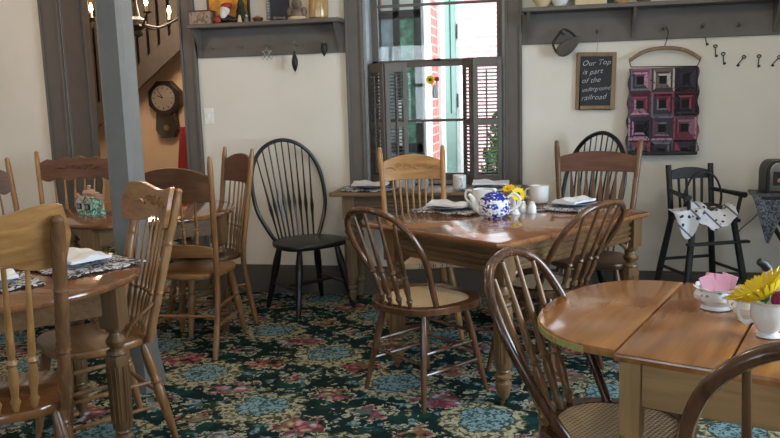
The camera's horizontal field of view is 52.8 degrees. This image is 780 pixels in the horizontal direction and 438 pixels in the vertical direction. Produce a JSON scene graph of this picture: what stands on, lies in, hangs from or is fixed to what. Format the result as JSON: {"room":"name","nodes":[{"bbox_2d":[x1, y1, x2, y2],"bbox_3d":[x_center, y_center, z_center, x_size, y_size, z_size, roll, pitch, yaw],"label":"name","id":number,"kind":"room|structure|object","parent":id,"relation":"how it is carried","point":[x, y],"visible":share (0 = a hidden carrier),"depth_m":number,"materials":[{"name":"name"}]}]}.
{"room":"restaurant","nodes":[
{"label":"restaurant","id":0,"kind":"room"},
{"bbox_2d":[87,0,382,202],"bbox_3d":[-2.811,-1.397,7.411,5.150,3.400,2.977,0,9,12],"label":"wall","id":1,"kind":"structure","parent":0,"point":[158,152],"depth_m":8.72,"materials":[{"name":"paint"}]},
{"bbox_2d":[89,0,179,127],"bbox_3d":[-2.723,-1.909,8.379,2.420,2.990,0.310,0,9,12],"label":"staircase","id":2,"kind":"structure","parent":1,"relation":"attached to","point":[154,49],"depth_m":8.21,"materials":[{"name":"paint"}]},
{"bbox_2d":[148,81,182,137],"bbox_3d":[-2.446,-1.194,8.577,0.362,0.611,0.118,0,9,12],"label":"wall clock","id":3,"kind":"object","parent":1,"relation":"attached to","point":[165,98],"visible":0.98,"depth_m":8.54,"materials":[{"name":"brown wood"}]},
{"bbox_2d":[0,0,779,271],"bbox_3d":[-0.122,-0.848,5.499,8.500,2.750,0.300,0,9,12],"label":"wall","id":4,"kind":"structure","parent":0,"point":[254,101],"depth_m":5.36,"materials":[{"name":"beige paint"}]},
{"bbox_2d":[37,0,211,290],"bbox_3d":[-1.913,-0.775,5.879,1.240,2.590,0.354,0,9,12],"label":"trim","id":5,"kind":"structure","parent":4,"relation":"attached to","point":[74,21],"depth_m":5.81,"materials":[{"name":"grey wood"}]},
{"bbox_2d":[204,108,213,123],"bbox_3d":[-1.291,-0.734,5.598,0.070,0.110,0.018,0,9,12],"label":"light switch","id":6,"kind":"object","parent":4,"relation":"attached to","point":[208,112],"visible":1,"depth_m":5.60,"materials":[{"name":"white plastic"}]},
{"bbox_2d":[187,17,344,57],"bbox_3d":[-0.843,-1.228,5.343,1.080,0.218,0.175,0,9,12],"label":"shelf","id":7,"kind":"object","parent":4,"relation":"attached to","point":[250,40],"visible":1,"depth_m":5.39,"materials":[{"name":"paint"}]},
{"bbox_2d":[188,10,215,24],"bbox_3d":[-1.288,-1.380,5.396,0.160,0.093,0.108,0,9,12],"label":"box","id":8,"kind":"object","parent":7,"relation":"on","point":[197,16],"visible":0.88,"depth_m":5.35,"materials":[{"name":"paper"}]},
{"bbox_2d":[214,3,237,22],"bbox_3d":[-1.110,-1.399,5.342,0.169,0.143,0.084,0,9,12],"label":"figurine","id":9,"kind":"object","parent":7,"relation":"on","point":[225,8],"visible":0.98,"depth_m":5.31,"materials":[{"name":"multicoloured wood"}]},
{"bbox_2d":[206,0,250,21],"bbox_3d":[-1.115,-1.512,5.406,0.310,0.340,0.020,0,9,12],"label":"picture","id":10,"kind":"object","parent":7,"relation":"on","point":[215,5],"visible":0.32,"depth_m":5.41,"materials":[{"name":"brown wood"}]},
{"bbox_2d":[236,0,245,21],"bbox_3d":[-1.017,-1.432,5.362,0.090,0.190,0.088,0,9,12],"label":"tree","id":11,"kind":"object","parent":7,"relation":"on","point":[240,10],"visible":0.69,"depth_m":5.34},
{"bbox_2d":[252,16,262,20],"bbox_3d":[-0.887,-1.345,5.276,0.072,0.036,0.072,0,9,12],"label":"dish","id":12,"kind":"object","parent":7,"relation":"on","point":[256,18],"visible":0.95,"depth_m":5.25,"materials":[{"name":"gold metal"}]},
{"bbox_2d":[261,46,272,59],"bbox_3d":[-0.843,-1.139,5.370,0.085,0.110,0.010,0,9,12],"label":"star","id":13,"kind":"object","parent":7,"relation":"hanging from","point":[266,46],"visible":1,"depth_m":5.37,"materials":[{"name":"metal"}]},
{"bbox_2d":[266,0,289,20],"bbox_3d":[-0.763,-1.493,5.317,0.165,0.310,0.021,0,9,12],"label":"picture","id":14,"kind":"object","parent":7,"relation":"on","point":[277,8],"visible":0.91,"depth_m":5.33,"materials":[{"name":"metal"}]},
{"bbox_2d":[273,16,284,19],"bbox_3d":[-0.739,-1.339,5.237,0.087,0.026,0.025,0,9,9],"label":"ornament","id":15,"kind":"object","parent":7,"relation":"on","point":[274,17],"visible":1,"depth_m":5.23,"materials":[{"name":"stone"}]},
{"bbox_2d":[292,49,297,71],"bbox_3d":[-0.648,-1.101,5.336,0.044,0.200,0.043,0,9,12],"label":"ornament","id":16,"kind":"object","parent":7,"relation":"hanging from","point":[294,57],"visible":1,"depth_m":5.33,"materials":[{"name":"black plastic"}]},
{"bbox_2d":[287,0,307,19],"bbox_3d":[-0.619,-1.414,5.240,0.139,0.179,0.134,0,9,12],"label":"figurine","id":17,"kind":"object","parent":7,"relation":"on","point":[297,12],"visible":0.91,"depth_m":5.21,"materials":[{"name":"ceramic"}]},
{"bbox_2d":[308,0,328,17],"bbox_3d":[-0.476,-1.441,5.216,0.132,0.222,0.132,0,9,12],"label":"glass jar","id":18,"kind":"object","parent":7,"relation":"on","point":[317,8],"visible":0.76,"depth_m":5.17,"materials":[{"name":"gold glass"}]},
{"bbox_2d":[321,43,326,55],"bbox_3d":[-0.444,-1.148,5.285,0.048,0.105,0.048,0,9,12],"label":"bell","id":19,"kind":"object","parent":7,"relation":"hanging from","point":[323,45],"visible":1,"depth_m":5.27,"materials":[{"name":"metal"}]},
{"bbox_2d":[362,0,505,183],"bbox_3d":[0.318,-1.105,5.365,0.951,1.732,0.300,0,9,12],"label":"window","id":20,"kind":"structure","parent":4,"relation":"in","point":[369,7],"depth_m":5.36,"materials":[{"name":"paint"}]},
{"bbox_2d":[368,63,408,185],"bbox_3d":[-0.021,-0.637,5.324,0.277,0.824,0.097,1,9,19],"label":"shutter","id":21,"kind":"object","parent":20,"relation":"attached to","point":[383,69],"visible":0.8,"depth_m":5.29,"materials":[{"name":"grey wood"}]},
{"bbox_2d":[432,85,437,97],"bbox_3d":[0.309,-0.870,5.365,0.044,0.090,0.044,0,9,12],"label":"bud vase","id":22,"kind":"object","parent":20,"relation":"hanging from","point":[435,90],"visible":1,"depth_m":5.35,"materials":[{"name":"clear glass"}]},
{"bbox_2d":[425,75,434,88],"bbox_3d":[0.272,-0.907,5.338,0.068,0.149,0.034,-3,9,-6],"label":"flower","id":23,"kind":"object","parent":22,"relation":"in","point":[429,79],"visible":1,"depth_m":5.33,"materials":[{"name":"yellow plant"}]},
{"bbox_2d":[462,56,501,184],"bbox_3d":[0.590,-0.641,5.191,0.282,0.839,0.127,3,10,30],"label":"shutter","id":24,"kind":"object","parent":20,"relation":"attached to","point":[473,63],"visible":0.89,"depth_m":5.17,"materials":[{"name":"grey wood"}]},
{"bbox_2d":[344,0,525,186],"bbox_3d":[0.284,-1.096,5.239,1.240,1.985,0.160,0,9,12],"label":"trim","id":25,"kind":"structure","parent":4,"relation":"attached to","point":[353,19],"depth_m":5.26,"materials":[{"name":"grey wood"}]},
{"bbox_2d":[211,264,762,298],"bbox_3d":[1.216,0.438,5.262,5.173,0.205,0.021,0,9,12],"label":"baseboard","id":26,"kind":"structure","parent":4,"relation":"attached to","point":[259,274],"depth_m":5.54,"materials":[{"name":"wood"}]},
{"bbox_2d":[522,0,779,44],"bbox_3d":[1.966,-1.217,4.755,2.310,0.218,0.175,0,9,12],"label":"shelf","id":27,"kind":"object","parent":4,"relation":"attached to","point":[760,17],"visible":1,"depth_m":4.87,"materials":[{"name":"paint"}]},
{"bbox_2d":[532,0,550,6],"bbox_3d":[0.955,-1.368,4.927,0.140,0.085,0.140,0,9,12],"label":"bowl","id":28,"kind":"object","parent":27,"relation":"on","point":[540,3],"visible":0.79,"depth_m":4.90,"materials":[{"name":"beige ceramic"}]},
{"bbox_2d":[551,0,569,5],"bbox_3d":[1.070,-1.386,4.905,0.144,0.120,0.127,-6,10,-26],"label":"sugar bowl","id":29,"kind":"object","parent":27,"relation":"on","point":[554,2],"visible":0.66,"depth_m":4.87,"materials":[{"name":"white ceramic"}]},
{"bbox_2d":[552,28,580,56],"bbox_3d":[1.115,-1.117,4.968,0.176,0.174,0.044,0,9,12],"label":"basket","id":30,"kind":"object","parent":27,"relation":"hanging from","point":[565,48],"visible":1,"depth_m":4.95,"materials":[{"name":"grey metal"}]},
{"bbox_2d":[574,0,606,4],"bbox_3d":[1.241,-1.392,4.863,0.196,0.135,0.126,0,9,12],"label":"box","id":31,"kind":"object","parent":27,"relation":"on","point":[576,2],"visible":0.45,"depth_m":4.82,"materials":[{"name":"beige cardboard"}]},
{"bbox_2d":[575,32,616,109],"bbox_3d":[1.310,-0.941,4.990,0.246,0.495,0.064,1,9,12],"label":"chalk slate","id":32,"kind":"object","parent":27,"relation":"hanging from","point":[595,71],"visible":1,"depth_m":5.02,"materials":[{"name":"brown wood"}]},
{"bbox_2d":[614,0,629,2],"bbox_3d":[1.430,-1.413,4.827,0.170,0.168,0.034,0,9,12],"label":"plate","id":33,"kind":"object","parent":27,"relation":"on","point":[618,1],"visible":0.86,"depth_m":4.83,"materials":[{"name":"ceramic"}]},
{"bbox_2d":[628,27,701,67],"bbox_3d":[1.706,-1.066,4.870,0.438,0.251,0.032,0,9,12],"label":"clothes hanger","id":34,"kind":"object","parent":27,"relation":"hanging from","point":[664,47],"visible":1,"depth_m":4.87,"materials":[{"name":"wood"}]},
{"bbox_2d":[625,66,699,154],"bbox_3d":[1.714,-0.675,4.939,0.441,0.545,0.055,0,9,12],"label":"patchwork quilt","id":35,"kind":"object","parent":34,"relation":"hanging from","point":[662,103],"visible":0.98,"depth_m":4.92,"materials":[{"name":"multicoloured fabric"}]},
{"bbox_2d":[0,237,779,437],"bbox_3d":[-1.295,0.992,3.225,9.850,0.120,11.200,0,9,12],"label":"floor","id":36,"kind":"structure","parent":0,"point":[288,376],"depth_m":3.85,"materials":[{"name":"carpet"}]},
{"bbox_2d":[0,158,19,335],"bbox_3d":[-2.279,0.194,4.666,0.547,1.074,0.498,3,10,29],"label":"chair","id":37,"kind":"object","parent":36,"relation":"on","point":[7,184],"visible":0.19,"depth_m":4.89,"materials":[{"name":"brown wood"}]},
{"bbox_2d":[0,203,73,437],"bbox_3d":[-1.246,0.488,2.477,0.499,1.108,0.599,-6,10,-25],"label":"chair","id":38,"kind":"object","parent":36,"relation":"on","point":[34,238],"visible":1,"depth_m":2.33,"materials":[{"name":"brown wood"}]},
{"bbox_2d":[0,252,141,437],"bbox_3d":[-1.464,0.588,3.020,1.029,0.750,1.029,-4,9,-13],"label":"round table","id":39,"kind":"object","parent":36,"relation":"on","point":[101,294],"visible":0.67,"depth_m":2.88,"materials":[{"name":"brown wood"}]},
{"bbox_2d":[0,271,44,291],"bbox_3d":[-1.443,0.237,2.772,0.370,0.012,0.273,-9,11,-39],"label":"placemat","id":40,"kind":"object","parent":39,"relation":"on","point":[15,283],"visible":0.6,"depth_m":2.80,"materials":[{"name":"fabric"}]},
{"bbox_3d":[-1.444,0.223,2.770,0.236,0.019,0.236,-9,11,-39],"label":"dinner plate","id":41,"kind":"object","parent":40,"relation":"on","visible":0},
{"bbox_2d":[0,268,18,279],"bbox_3d":[-1.444,0.199,2.767,0.216,0.030,0.153,-9,11,-39],"label":"napkin","id":42,"kind":"object","parent":41,"relation":"on","point":[11,274],"visible":0.62,"depth_m":2.78,"materials":[{"name":"white fabric"}]},
{"bbox_2d":[38,255,147,278],"bbox_3d":[-1.254,0.175,3.137,0.470,0.012,0.345,5,11,37],"label":"placemat","id":43,"kind":"object","parent":39,"relation":"on","point":[116,261],"visible":0.44,"depth_m":3.05,"materials":[{"name":"grey fabric"}]},
{"bbox_3d":[-1.255,0.161,3.134,0.236,0.019,0.236,5,11,37],"label":"dinner plate","id":44,"kind":"object","parent":43,"relation":"on","visible":0},
{"bbox_2d":[67,247,111,264],"bbox_3d":[-1.256,0.137,3.131,0.276,0.030,0.195,5,11,37],"label":"napkin","id":45,"kind":"object","parent":44,"relation":"on","point":[75,255],"visible":0.65,"depth_m":3.08,"materials":[{"name":"white fabric"}]},
{"bbox_2d":[34,151,108,251],"bbox_3d":[-2.142,0.086,5.323,0.598,1.079,0.549,-2,9,-4],"label":"chair","id":46,"kind":"object","parent":36,"relation":"on","point":[69,169],"visible":0.33,"depth_m":5.48,"materials":[{"name":"brown wood"}]},
{"bbox_2d":[35,181,182,437],"bbox_3d":[-1.164,0.398,3.233,0.550,1.048,0.510,-8,11,-37],"label":"chair","id":47,"kind":"object","parent":36,"relation":"on","point":[140,200],"visible":0.78,"depth_m":3.22,"materials":[{"name":"brown wood"}]},
{"bbox_2d":[94,0,165,393],"bbox_3d":[-1.254,-0.531,3.664,0.176,2.750,0.176,0,9,12],"label":"pillar","id":48,"kind":"structure","parent":36,"relation":"on","point":[114,20],"depth_m":3.62,"materials":[{"name":"grey paint"}]},
{"bbox_2d":[64,200,234,356],"bbox_3d":[-1.475,0.317,4.768,1.089,0.750,1.089,6,12,42],"label":"round table","id":49,"kind":"object","parent":36,"relation":"on","point":[95,232],"visible":0.28,"depth_m":4.53,"materials":[{"name":"brown wood"}]},
{"bbox_2d":[74,185,105,215],"bbox_3d":[-1.757,-0.113,4.591,0.267,0.170,0.097,5,11,37],"label":"teapot","id":50,"kind":"object","parent":49,"relation":"on","point":[91,202],"visible":1,"depth_m":4.55,"materials":[{"name":"ceramic"}]},
{"bbox_2d":[178,127,187,168],"bbox_3d":[-2.209,-0.445,8.599,0.393,1.121,0.029,0,9,12],"label":"curtain","id":51,"kind":"object","parent":36,"relation":"on","point":[182,160],"visible":0.13,"depth_m":8.56,"materials":[{"name":"red fabric"}]},
{"bbox_2d":[145,156,246,359],"bbox_3d":[-1.118,0.187,4.428,0.458,1.101,0.512,0,9,9],"label":"chair","id":52,"kind":"object","parent":36,"relation":"on","point":[195,186],"visible":0.65,"depth_m":4.25,"materials":[{"name":"brown wood"}]},
{"bbox_2d":[168,147,258,336],"bbox_3d":[-1.110,0.119,4.864,0.499,1.094,0.409,-8,11,-36],"label":"chair","id":53,"kind":"object","parent":36,"relation":"on","point":[238,167],"visible":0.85,"depth_m":4.88,"materials":[{"name":"brown wood"}]},
{"bbox_2d":[251,138,355,318],"bbox_3d":[-0.575,0.032,5.225,0.577,1.127,0.518,-8,11,-37],"label":"chair","id":54,"kind":"object","parent":36,"relation":"on","point":[298,243],"visible":0.96,"depth_m":5.25,"materials":[{"name":"black paint"}]},
{"bbox_2d":[344,207,488,413],"bbox_3d":[0.122,0.367,3.637,0.564,0.911,0.507,-9,11,-39],"label":"chair","id":55,"kind":"object","parent":36,"relation":"on","point":[423,300],"visible":1,"depth_m":3.55,"materials":[{"name":"wood"}]},
{"bbox_2d":[377,145,463,339],"bbox_3d":[0.170,0.124,4.644,0.421,1.079,0.566,-3,9,-5],"label":"chair","id":56,"kind":"object","parent":36,"relation":"on","point":[408,166],"visible":0.56,"depth_m":4.80,"materials":[{"name":"wood"}]},
{"bbox_2d":[329,185,528,308],"bbox_3d":[0.271,0.186,5.202,1.270,0.775,0.360,0,9,12],"label":"dining table","id":57,"kind":"object","parent":36,"relation":"on","point":[355,268],"visible":0.48,"depth_m":5.11,"materials":[{"name":"brown wood"}]},
{"bbox_2d":[338,186,401,191],"bbox_3d":[-0.127,-0.203,5.197,0.390,0.012,0.287,0,9,12],"label":"placemat","id":58,"kind":"object","parent":57,"relation":"on","point":[347,188],"visible":0.68,"depth_m":5.13,"materials":[{"name":"grey fabric"}]},
{"bbox_2d":[355,184,388,188],"bbox_3d":[-0.127,-0.217,5.195,0.236,0.019,0.236,0,9,12],"label":"dinner plate","id":59,"kind":"object","parent":58,"relation":"on","point":[366,187],"visible":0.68,"depth_m":5.12,"materials":[{"name":"grey ceramic"}]},
{"bbox_2d":[351,180,389,185],"bbox_3d":[-0.128,-0.241,5.191,0.228,0.030,0.161,0,9,12],"label":"napkin","id":60,"kind":"object","parent":59,"relation":"on","point":[362,182],"visible":0.86,"depth_m":5.16,"materials":[{"name":"white fabric"}]},
{"bbox_2d":[395,180,404,187],"bbox_3d":[0.089,-0.257,5.254,0.110,0.095,0.088,-6,10,-24],"label":"mug","id":61,"kind":"object","parent":57,"relation":"on","point":[402,182],"visible":0.2,"depth_m":5.21,"materials":[{"name":"white ceramic"}]},
{"bbox_2d":[407,179,414,188],"bbox_3d":[0.133,-0.240,5.168,0.068,0.085,0.068,0,9,12],"label":"tumbler","id":62,"kind":"object","parent":57,"relation":"on","point":[409,184],"visible":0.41,"depth_m":5.14,"materials":[{"name":"clear glass"}]},
{"bbox_2d":[420,179,428,188],"bbox_3d":[0.221,-0.240,5.149,0.068,0.085,0.068,0,9,12],"label":"tumbler","id":63,"kind":"object","parent":57,"relation":"on","point":[421,180],"visible":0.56,"depth_m":5.12,"materials":[{"name":"clear glass"}]},
{"bbox_2d":[453,174,465,189],"bbox_3d":[0.455,-0.236,5.053,0.088,0.095,0.110,-9,12,-41],"label":"mug","id":64,"kind":"object","parent":57,"relation":"on","point":[459,180],"visible":0.92,"depth_m":5.03,"materials":[{"name":"white ceramic"}]},
{"bbox_2d":[459,184,522,190],"bbox_3d":[0.651,-0.203,5.055,0.390,0.012,0.287,0,9,12],"label":"placemat","id":65,"kind":"object","parent":57,"relation":"on","point":[471,187],"visible":0.37,"depth_m":5.05,"materials":[{"name":"grey fabric"}]},
{"bbox_2d":[475,185,504,187],"bbox_3d":[0.650,-0.218,5.053,0.236,0.019,0.236,0,9,12],"label":"dinner plate","id":66,"kind":"object","parent":65,"relation":"on","point":[486,186],"visible":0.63,"depth_m":4.98,"materials":[{"name":"grey"}]},
{"bbox_2d":[472,179,509,184],"bbox_3d":[0.649,-0.241,5.049,0.228,0.030,0.161,0,9,12],"label":"napkin","id":67,"kind":"object","parent":66,"relation":"on","point":[480,181],"visible":1,"depth_m":5.01,"materials":[{"name":"white fabric"}]},
{"bbox_2d":[363,198,648,403],"bbox_3d":[0.613,0.357,4.116,1.200,0.752,0.975,-9,12,-41],"label":"dining table","id":68,"kind":"object","parent":36,"relation":"on","point":[466,241],"visible":0.69,"depth_m":3.74,"materials":[{"name":"brown wood"}]},
{"bbox_2d":[408,206,475,215],"bbox_3d":[0.326,-0.052,4.289,0.378,0.012,0.279,4,10,31],"label":"placemat","id":69,"kind":"object","parent":68,"relation":"on","point":[468,211],"visible":0.53,"depth_m":4.22,"materials":[{"name":"grey fabric"}]},
{"bbox_2d":[428,206,469,209],"bbox_3d":[0.326,-0.066,4.287,0.236,0.019,0.236,4,10,31],"label":"dinner plate","id":70,"kind":"object","parent":69,"relation":"on","point":[435,207],"visible":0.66,"depth_m":4.21,"materials":[{"name":"grey ceramic"}]},
{"bbox_2d":[426,199,469,207],"bbox_3d":[0.325,-0.090,4.283,0.221,0.030,0.156,4,10,31],"label":"napkin","id":71,"kind":"object","parent":70,"relation":"on","point":[442,202],"visible":0.99,"depth_m":4.25,"materials":[{"name":"white fabric"}]},
{"bbox_2d":[464,188,491,206],"bbox_3d":[0.485,-0.098,4.212,0.152,0.125,0.124,-3,9,-7],"label":"cup","id":72,"kind":"object","parent":68,"relation":"on","point":[477,193],"visible":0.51,"depth_m":4.17,"materials":[{"name":"white ceramic"}]},
{"bbox_2d":[467,188,520,218],"bbox_3d":[0.530,-0.082,4.003,0.163,0.154,0.231,-10,12,-43],"label":"teapot","id":73,"kind":"object","parent":68,"relation":"on","point":[494,204],"visible":1,"depth_m":3.96,"materials":[{"name":"ceramic"}]},
{"bbox_2d":[509,196,520,214],"bbox_3d":[0.650,-0.071,4.104,0.064,0.095,0.064,0,9,12],"label":"bud vase","id":74,"kind":"object","parent":68,"relation":"on","point":[512,201],"visible":0.63,"depth_m":4.09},
{"bbox_2d":[502,184,514,193],"bbox_3d":[0.620,-0.112,4.111,0.074,0.139,0.068,0,9,12],"label":"flower","id":75,"kind":"object","parent":74,"relation":"in","point":[508,187],"visible":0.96,"depth_m":4.10,"materials":[{"name":"yellow plant"}]},
{"bbox_2d":[511,187,524,205],"bbox_3d":[0.662,-0.101,4.051,0.067,0.135,0.062,5,11,35],"label":"flower","id":76,"kind":"object","parent":74,"relation":"in","point":[517,190],"visible":0.66,"depth_m":4.05,"materials":[{"name":"yellow plant"}]},
{"bbox_2d":[519,201,526,212],"bbox_3d":[0.705,-0.066,4.171,0.046,0.062,0.045,0,9,12],"label":"shaker","id":77,"kind":"object","parent":68,"relation":"on","point":[523,207],"visible":0.8,"depth_m":4.15,"materials":[{"name":"white ceramic"}]},
{"bbox_2d":[528,201,536,212],"bbox_3d":[0.750,-0.063,4.141,0.046,0.062,0.045,0,9,12],"label":"shaker","id":78,"kind":"object","parent":68,"relation":"on","point":[532,207],"visible":1,"depth_m":4.13,"materials":[{"name":"white ceramic"}]},
{"bbox_2d":[525,184,548,203],"bbox_3d":[0.854,-0.144,4.521,0.106,0.100,0.124,-8,11,-34],"label":"mug","id":79,"kind":"object","parent":68,"relation":"on","point":[539,193],"visible":0.95,"depth_m":4.47,"materials":[{"name":"white ceramic"}]},
{"bbox_2d":[536,202,596,212],"bbox_3d":[1.000,-0.071,4.289,0.279,0.012,0.378,6,12,42],"label":"placemat","id":80,"kind":"object","parent":68,"relation":"on","point":[554,207],"visible":0.41,"depth_m":4.21,"materials":[{"name":"grey fabric"}]},
{"bbox_2d":[554,201,594,205],"bbox_3d":[1.000,-0.085,4.287,0.236,0.019,0.236,6,12,42],"label":"dinner plate","id":81,"kind":"object","parent":80,"relation":"on","point":[590,202],"visible":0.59,"depth_m":4.21,"materials":[{"name":"grey"}]},
{"bbox_2d":[552,195,595,204],"bbox_3d":[1.000,-0.109,4.283,0.156,0.030,0.221,6,12,42],"label":"napkin","id":82,"kind":"object","parent":81,"relation":"on","point":[583,198],"visible":1,"depth_m":4.24,"materials":[{"name":"white fabric"}]},
{"bbox_2d":[486,199,625,370],"bbox_3d":[0.817,0.327,3.829,0.507,0.892,0.569,-10,12,-42],"label":"chair","id":83,"kind":"object","parent":36,"relation":"on","point":[580,278],"visible":0.7,"depth_m":3.70,"materials":[{"name":"wood"}]},
{"bbox_2d":[518,131,626,305],"bbox_3d":[1.115,0.036,4.858,0.518,1.137,0.577,-6,10,-25],"label":"chair","id":84,"kind":"object","parent":36,"relation":"on","point":[601,274],"visible":0.27,"depth_m":4.87,"materials":[{"name":"black paint"}]},
{"bbox_2d":[484,246,696,437],"bbox_3d":[0.572,0.562,2.231,0.559,0.932,0.465,4,11,33],"label":"chair","id":85,"kind":"object","parent":36,"relation":"on","point":[584,417],"visible":0.85,"depth_m":2.25,"materials":[{"name":"brown wood"}]},
{"bbox_2d":[545,140,642,341],"bbox_3d":[1.155,0.112,4.494,0.512,1.094,0.553,2,9,21],"label":"chair","id":86,"kind":"object","parent":36,"relation":"on","point":[585,161],"visible":0.44,"depth_m":4.62,"materials":[{"name":"brown wood"}]},
{"bbox_2d":[538,280,779,437],"bbox_3d":[0.979,0.650,2.170,1.120,0.750,0.822,4,10,32],"label":"table","id":87,"kind":"object","parent":36,"relation":"on","point":[663,343],"visible":0.91,"depth_m":1.98,"materials":[{"name":"brown wood"}]},
{"bbox_2d":[693,281,739,311],"bbox_3d":[0.936,0.223,2.255,0.123,0.069,0.123,-3,9,-9],"label":"sugar bowl","id":88,"kind":"object","parent":87,"relation":"on","point":[714,301],"visible":0.74,"depth_m":2.22,"materials":[{"name":"white ceramic"}]},
{"bbox_2d":[698,273,716,290],"bbox_3d":[0.911,0.188,2.245,0.058,0.066,0.013,-2,9,-5],"label":"packet","id":89,"kind":"object","parent":88,"relation":"in","point":[708,282],"visible":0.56,"depth_m":2.24,"materials":[{"name":"pink paper"}]},
{"bbox_2d":[714,273,730,291],"bbox_3d":[0.950,0.187,2.248,0.054,0.061,0.023,-1,9,3],"label":"packet","id":90,"kind":"object","parent":88,"relation":"in","point":[722,281],"visible":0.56,"depth_m":2.25,"materials":[{"name":"pink paper"}]},
{"bbox_2d":[722,272,737,290],"bbox_3d":[0.968,0.185,2.254,0.057,0.062,0.028,2,9,20],"label":"packet","id":91,"kind":"object","parent":88,"relation":"in","point":[733,280],"visible":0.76,"depth_m":2.25,"materials":[{"name":"pink paper"}]},
{"bbox_2d":[727,297,752,322],"bbox_3d":[0.963,0.243,2.129,0.086,0.066,0.075,1,9,17],"label":"creamer","id":92,"kind":"object","parent":87,"relation":"on","point":[744,308],"visible":0.37,"depth_m":2.10,"materials":[{"name":"white ceramic"}]},
{"bbox_2d":[735,295,779,339],"bbox_3d":[0.952,0.251,1.984,0.113,0.096,0.100,-3,9,-12],"label":"cup","id":93,"kind":"object","parent":87,"relation":"on","point":[765,317],"visible":0.91,"depth_m":1.96,"materials":[{"name":"white ceramic"}]},
{"bbox_2d":[724,266,779,303],"bbox_3d":[0.929,0.189,1.997,0.148,0.147,0.170,0,9,12],"label":"flower","id":94,"kind":"object","parent":93,"relation":"in","point":[761,288],"visible":0.94,"depth_m":1.99,"materials":[{"name":"yellow plant"}]},
{"bbox_2d":[770,291,779,304],"bbox_3d":[0.985,0.220,1.966,0.086,0.092,0.055,-8,11,-36],"label":"flower","id":95,"kind":"object","parent":93,"relation":"in","point":[775,298],"visible":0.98,"depth_m":1.94,"materials":[{"name":"pink plant"}]},
{"bbox_2d":[756,258,779,294],"bbox_3d":[1.139,0.177,2.200,0.226,0.165,0.156,0,9,12],"label":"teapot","id":96,"kind":"object","parent":87,"relation":"on","point":[765,266],"visible":0.32,"depth_m":2.18,"materials":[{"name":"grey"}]},
{"bbox_2d":[654,163,749,284],"bbox_3d":[1.874,0.141,4.729,0.464,0.925,0.412,-3,9,-10],"label":"high chair","id":97,"kind":"object","parent":36,"relation":"on","point":[685,173],"visible":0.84,"depth_m":4.79,"materials":[{"name":"black paint"}]},
{"bbox_2d":[668,207,703,238],"bbox_3d":[1.734,0.020,4.594,0.190,0.179,0.164,0,9,12],"label":"tea towel","id":98,"kind":"object","parent":97,"relation":"hanging from","point":[688,225],"visible":0.95,"depth_m":4.53,"materials":[{"name":"white fabric"}]},
{"bbox_2d":[683,171,722,210],"bbox_3d":[1.864,-0.149,4.679,0.223,0.271,0.223,-7,10,-32],"label":"wicker basket","id":99,"kind":"object","parent":97,"relation":"on","point":[718,206],"visible":0.5,"depth_m":4.67,"materials":[{"name":"black wicker"}]},
{"bbox_2d":[690,200,738,230],"bbox_3d":[1.879,-0.030,4.602,0.261,0.164,0.230,0,9,12],"label":"tea towel","id":100,"kind":"object","parent":99,"relation":"on","point":[716,219],"visible":0.76,"depth_m":4.54,"materials":[{"name":"white fabric"}]},
{"bbox_2d":[677,341,779,437],"bbox_3d":[0.776,0.632,1.517,0.465,1.001,0.569,1,9,15],"label":"chair","id":101,"kind":"object","parent":36,"relation":"on","point":[742,363],"visible":1,"depth_m":1.27,"materials":[{"name":"wood"}]},
{"bbox_2d":[748,189,779,269],"bbox_3d":[2.398,0.226,4.623,0.500,0.767,0.352,0,9,12],"label":"tray stand","id":102,"kind":"object","parent":36,"relation":"on","point":[777,232],"visible":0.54,"depth_m":4.63,"materials":[{"name":"black paint"}]},
{"bbox_2d":[749,193,779,243],"bbox_3d":[2.168,-0.004,4.496,0.200,0.273,0.116,0,9,12],"label":"table runner","id":103,"kind":"object","parent":102,"relation":"hanging from","point":[768,211],"visible":1,"depth_m":4.45,"materials":[{"name":"fabric"}]},
{"bbox_2d":[758,159,779,192],"bbox_3d":[2.325,-0.251,4.586,0.280,0.190,0.192,0,9,12],"label":"radio","id":104,"kind":"object","parent":102,"relation":"on","point":[769,169],"visible":1,"depth_m":4.53,"materials":[{"name":"black plastic"}]},
{"bbox_3d":[-2.828,-2.823,7.303,5.150,0.750,2.747,0,9,12],"label":"ceiling","id":105,"kind":"structure","parent":0,"visible":0},
{"bbox_2d":[89,0,177,36],"bbox_3d":[-2.279,-2.310,6.933,0.868,1.380,0.842,0,9,12],"label":"chandelier","id":106,"kind":"object","parent":105,"relation":"hanging from","point":[139,23],"visible":0.58,"depth_m":6.99,"materials":[{"name":"metal"}]},
{"label":"outside","id":107,"kind":"structure","parent":0,"visible":0},
{"bbox_3d":[7.893,-0.600,12.508,13.680,0.150,16.427,0,9,12],"label":"paving","id":108,"kind":"object","parent":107,"visible":0},
{"bbox_2d":[378,0,424,155],"bbox_3d":[0.059,-0.957,6.011,0.391,3.003,0.055,0,9,12],"label":"window","id":109,"kind":"structure","parent":108,"relation":"on","point":[400,31],"depth_m":5.96,"materials":[{"name":"clear glass"}]},
{"bbox_2d":[382,0,463,172],"bbox_3d":[0.381,-1.527,7.329,0.330,3.700,2.640,0,9,12],"label":"building","id":110,"kind":"structure","parent":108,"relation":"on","point":[442,25],"depth_m":7.04,"materials":[{"name":"white paint"}]},
{"bbox_2d":[463,0,496,171],"bbox_3d":[1.357,-3.109,12.765,3.800,5.100,0.400,0,9,12],"label":"brick building","id":111,"kind":"structure","parent":108,"relation":"on","point":[480,19],"depth_m":12.69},
{"bbox_2d":[480,113,496,171],"bbox_3d":[1.499,-0.586,8.174,1.179,1.611,1.154,0,9,12],"label":"shrub","id":112,"kind":"object","parent":108,"relation":"on","point":[494,113],"visible":0.03,"depth_m":8.15,"materials":[{"name":"green plant"}]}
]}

